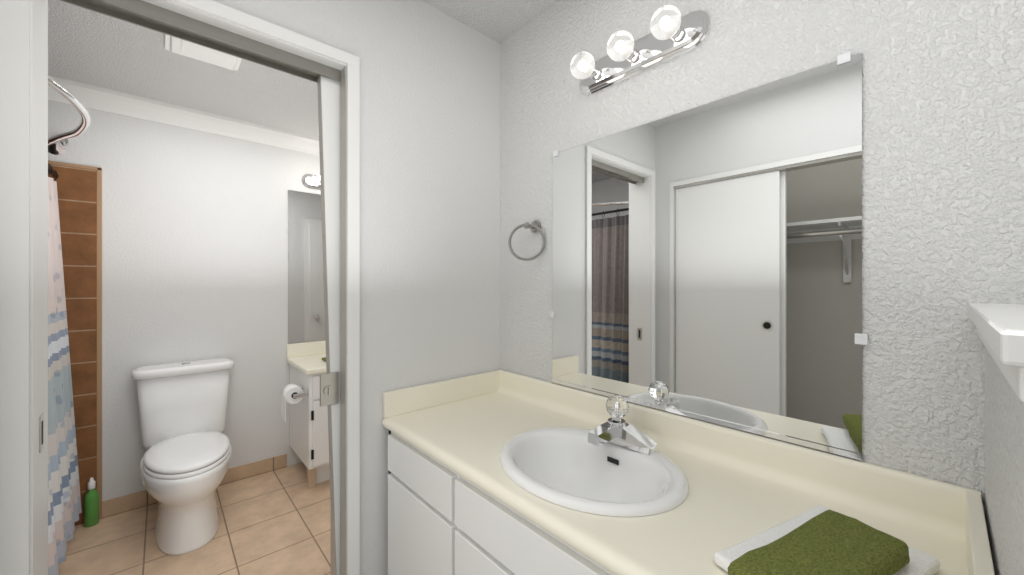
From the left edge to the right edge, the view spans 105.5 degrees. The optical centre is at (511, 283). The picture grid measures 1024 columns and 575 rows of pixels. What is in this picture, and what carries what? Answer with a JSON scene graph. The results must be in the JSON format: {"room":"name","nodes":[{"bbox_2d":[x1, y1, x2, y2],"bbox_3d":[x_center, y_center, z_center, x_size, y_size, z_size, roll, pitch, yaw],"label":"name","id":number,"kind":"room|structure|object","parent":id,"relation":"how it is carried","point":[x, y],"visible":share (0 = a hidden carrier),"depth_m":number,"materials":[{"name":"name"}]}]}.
{"room":"bathroom","nodes":[
{"label":"bathroom","id":0,"kind":"room"},
{"bbox_2d":[58,462,330,574],"bbox_3d":[-0.300,1.382,1.081,3.600,0.080,4.690,0,0,-42],"label":"floor","id":1,"kind":"structure","parent":0,"point":[276,522],"depth_m":2.05,"materials":[{"name":"tile"}]},
{"bbox_2d":[84,477,98,526],"bbox_3d":[-2.343,1.212,2.168,0.058,0.260,0.058,0,0,-42],"label":"bottle","id":2,"kind":"object","parent":1,"relation":"on","point":[91,507],"visible":0.92,"depth_m":2.15,"materials":[{"name":"green plastic"}]},
{"bbox_2d":[131,358,233,555],"bbox_3d":[-1.810,0.913,2.175,0.476,0.857,0.779,0,0,-42],"label":"toilet","id":3,"kind":"object","parent":1,"relation":"on","point":[185,461],"visible":1,"depth_m":2.15,"materials":[{"name":"white ceramic"}]},
{"bbox_2d":[281,360,329,488],"bbox_3d":[-0.988,0.962,3.094,1.528,0.760,0.530,0,0,-42],"label":"vanity","id":4,"kind":"object","parent":1,"relation":"on","point":[309,437],"depth_m":2.53,"materials":[{"name":"white wood"}]},
{"bbox_2d":[287,352,325,371],"bbox_3d":[-0.946,0.562,3.128,1.420,0.040,0.536,0,0,-42],"label":"countertop","id":5,"kind":"structure","parent":4,"relation":"on","point":[306,363],"depth_m":2.67,"materials":[{"name":"beige laminate"}]},
{"bbox_2d":[383,425,825,574],"bbox_3d":[0.210,0.932,1.070,0.548,0.819,1.400,0,0,-42],"label":"bathroom vanity","id":6,"kind":"object","parent":1,"relation":"on","point":[440,523],"depth_m":1.08,"materials":[{"name":"white wood"}]},
{"bbox_2d":[382,393,965,574],"bbox_3d":[0.186,0.502,1.048,0.501,0.041,1.400,0,0,-42],"label":"countertop","id":7,"kind":"structure","parent":6,"relation":"on","point":[631,506],"depth_m":0.93,"materials":[{"name":"beige laminate"}]},
{"bbox_2d":[714,505,939,574],"bbox_3d":[0.530,0.468,0.658,0.333,0.025,0.183,0,0,-26],"label":"towel","id":8,"kind":"object","parent":7,"relation":"on","point":[921,563],"visible":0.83,"depth_m":0.67,"materials":[{"name":"white fabric"}]},
{"bbox_2d":[728,509,909,574],"bbox_3d":[0.484,0.434,0.610,0.313,0.039,0.119,0,0,-27],"label":"towel","id":9,"kind":"object","parent":8,"relation":"on","point":[829,542],"visible":1,"depth_m":0.61,"materials":[{"name":"green fabric"}]},
{"bbox_2d":[48,0,495,574],"bbox_3d":[-0.588,0.122,1.400,3.600,2.440,0.150,0,0,-42],"label":"wall","id":10,"kind":"structure","parent":0,"point":[466,132],"depth_m":1.75,"materials":[{"name":"white paint"}]},
{"bbox_2d":[48,139,68,154],"bbox_3d":[-2.390,-0.734,2.050,0.072,0.139,0.211,0,0,-42],"label":"shower head","id":11,"kind":"object","parent":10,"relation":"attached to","point":[57,148],"visible":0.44,"depth_m":2.00},
{"bbox_2d":[48,160,101,525],"bbox_3d":[-2.685,0.340,1.918,0.917,2.004,0.014,0,0,-42],"label":"tiled wall","id":12,"kind":"structure","parent":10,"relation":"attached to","point":[79,189],"depth_m":2.17,"materials":[{"name":"brown tile"}]},
{"bbox_2d":[48,75,90,574],"bbox_3d":[-1.873,0.294,1.499,0.382,1.895,1.721,0,0,-42],"label":"shower curtain","id":13,"kind":"object","parent":12,"relation":"attached to","point":[64,505],"visible":0.38,"depth_m":1.86,"materials":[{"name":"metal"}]},
{"bbox_2d":[0,0,359,574],"bbox_3d":[-0.867,0.269,1.149,0.809,2.147,0.178,0,0,-42],"label":"door frame","id":14,"kind":"structure","parent":10,"relation":"attached to","point":[215,25],"depth_m":0.93,"materials":[{"name":"white wood"}]},
{"bbox_2d":[48,76,319,155],"bbox_3d":[-1.766,-1.043,2.708,3.400,0.110,0.070,0,0,-42],"label":"crown molding","id":15,"kind":"structure","parent":10,"relation":"attached to","point":[108,100],"depth_m":2.42,"materials":[{"name":"white wood"}]},
{"bbox_2d":[102,454,286,517],"bbox_3d":[-2.000,1.294,2.538,0.935,0.095,0.009,0,0,-42],"label":"baseboard","id":16,"kind":"structure","parent":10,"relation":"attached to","point":[124,503],"depth_m":2.60,"materials":[{"name":"beige tile"}]},
{"bbox_2d":[288,190,324,342],"bbox_3d":[-1.195,-0.124,3.262,1.210,1.127,0.010,0,0,-42],"label":"mirror","id":17,"kind":"object","parent":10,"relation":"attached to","point":[306,317],"visible":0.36,"depth_m":2.94,"materials":[{"name":"clear glass"}]},
{"bbox_2d":[287,340,325,355],"bbox_3d":[-1.119,0.492,3.320,1.420,0.100,0.020,0,0,-42],"label":"backsplash","id":18,"kind":"structure","parent":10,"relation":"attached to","point":[314,348],"depth_m":2.93,"materials":[{"name":"beige laminate"}]},
{"bbox_2d":[302,174,320,189],"bbox_3d":[-1.311,-0.778,3.070,0.600,0.110,0.138,0,0,-42],"label":"light fixture","id":19,"kind":"object","parent":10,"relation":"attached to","point":[311,181],"visible":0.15,"depth_m":2.93,"materials":[{"name":"white glass"}]},
{"bbox_2d":[317,76,339,574],"bbox_3d":[-0.349,0.301,1.604,0.832,2.060,0.052,0,0,-42],"label":"pocket door","id":20,"kind":"structure","parent":10,"relation":"in","point":[328,89],"depth_m":1.35,"materials":[{"name":"white wood"}]},
{"bbox_2d":[383,369,505,416],"bbox_3d":[-0.253,0.437,1.583,0.556,0.089,0.018,0,0,-42],"label":"backsplash","id":21,"kind":"structure","parent":10,"relation":"attached to","point":[406,400],"depth_m":1.54,"materials":[{"name":"beige laminate"}]},
{"bbox_2d":[48,0,560,137],"bbox_3d":[-0.300,-1.138,1.081,3.600,0.080,4.690,0,0,-42],"label":"ceiling","id":22,"kind":"structure","parent":0,"point":[90,47],"depth_m":1.99,"materials":[{"name":"white paint"}]},
{"bbox_2d":[165,34,241,70],"bbox_3d":[-1.420,-1.083,1.801,0.280,0.028,0.260,0,0,-42],"label":"ceiling vent","id":23,"kind":"object","parent":22,"relation":"in","point":[196,51],"visible":0.46,"depth_m":1.81,"materials":[{"name":"white"}]},
{"bbox_2d":[496,0,1023,514],"bbox_3d":[0.900,0.122,0.802,0.150,2.440,2.670,0,0,-42],"label":"wall","id":24,"kind":"structure","parent":0,"point":[943,80],"depth_m":0.83,"materials":[{"name":"white paint"}]},
{"bbox_2d":[508,220,545,260],"bbox_3d":[0.062,-0.176,1.571,0.104,0.170,0.121,0,0,-42],"label":"towel ring","id":25,"kind":"object","parent":24,"relation":"attached to","point":[534,226],"visible":0.98,"depth_m":1.57,"materials":[{"name":"silver metal"}]},
{"bbox_2d":[570,5,710,95],"bbox_3d":[0.355,-0.733,1.220,0.138,0.110,0.460,0,0,-42],"label":"vanity light bar","id":26,"kind":"object","parent":24,"relation":"attached to","point":[673,34],"visible":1,"depth_m":1.19,"materials":[{"name":"silver metal"}]},
{"bbox_2d":[550,51,867,460],"bbox_3d":[0.464,-0.065,1.194,0.010,0.906,0.932,0,0,-42],"label":"mirror","id":27,"kind":"object","parent":24,"relation":"attached to","point":[707,262],"visible":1,"depth_m":1.06,"materials":[{"name":"clear glass"}]},
{"bbox_2d":[968,303,1023,574],"bbox_3d":[0.691,0.690,0.473,0.640,1.305,0.160,0,0,-42],"label":"wall","id":28,"kind":"structure","parent":0,"point":[1000,330],"depth_m":0.47,"materials":[{"name":"white paint"}]},
{"bbox_2d":[962,487,994,574],"bbox_3d":[0.672,0.437,0.556,0.556,0.089,0.019,0,0,-42],"label":"backsplash","id":29,"kind":"structure","parent":28,"relation":"attached to","point":[975,540],"depth_m":0.63,"materials":[{"name":"beige laminate"}]}
]}

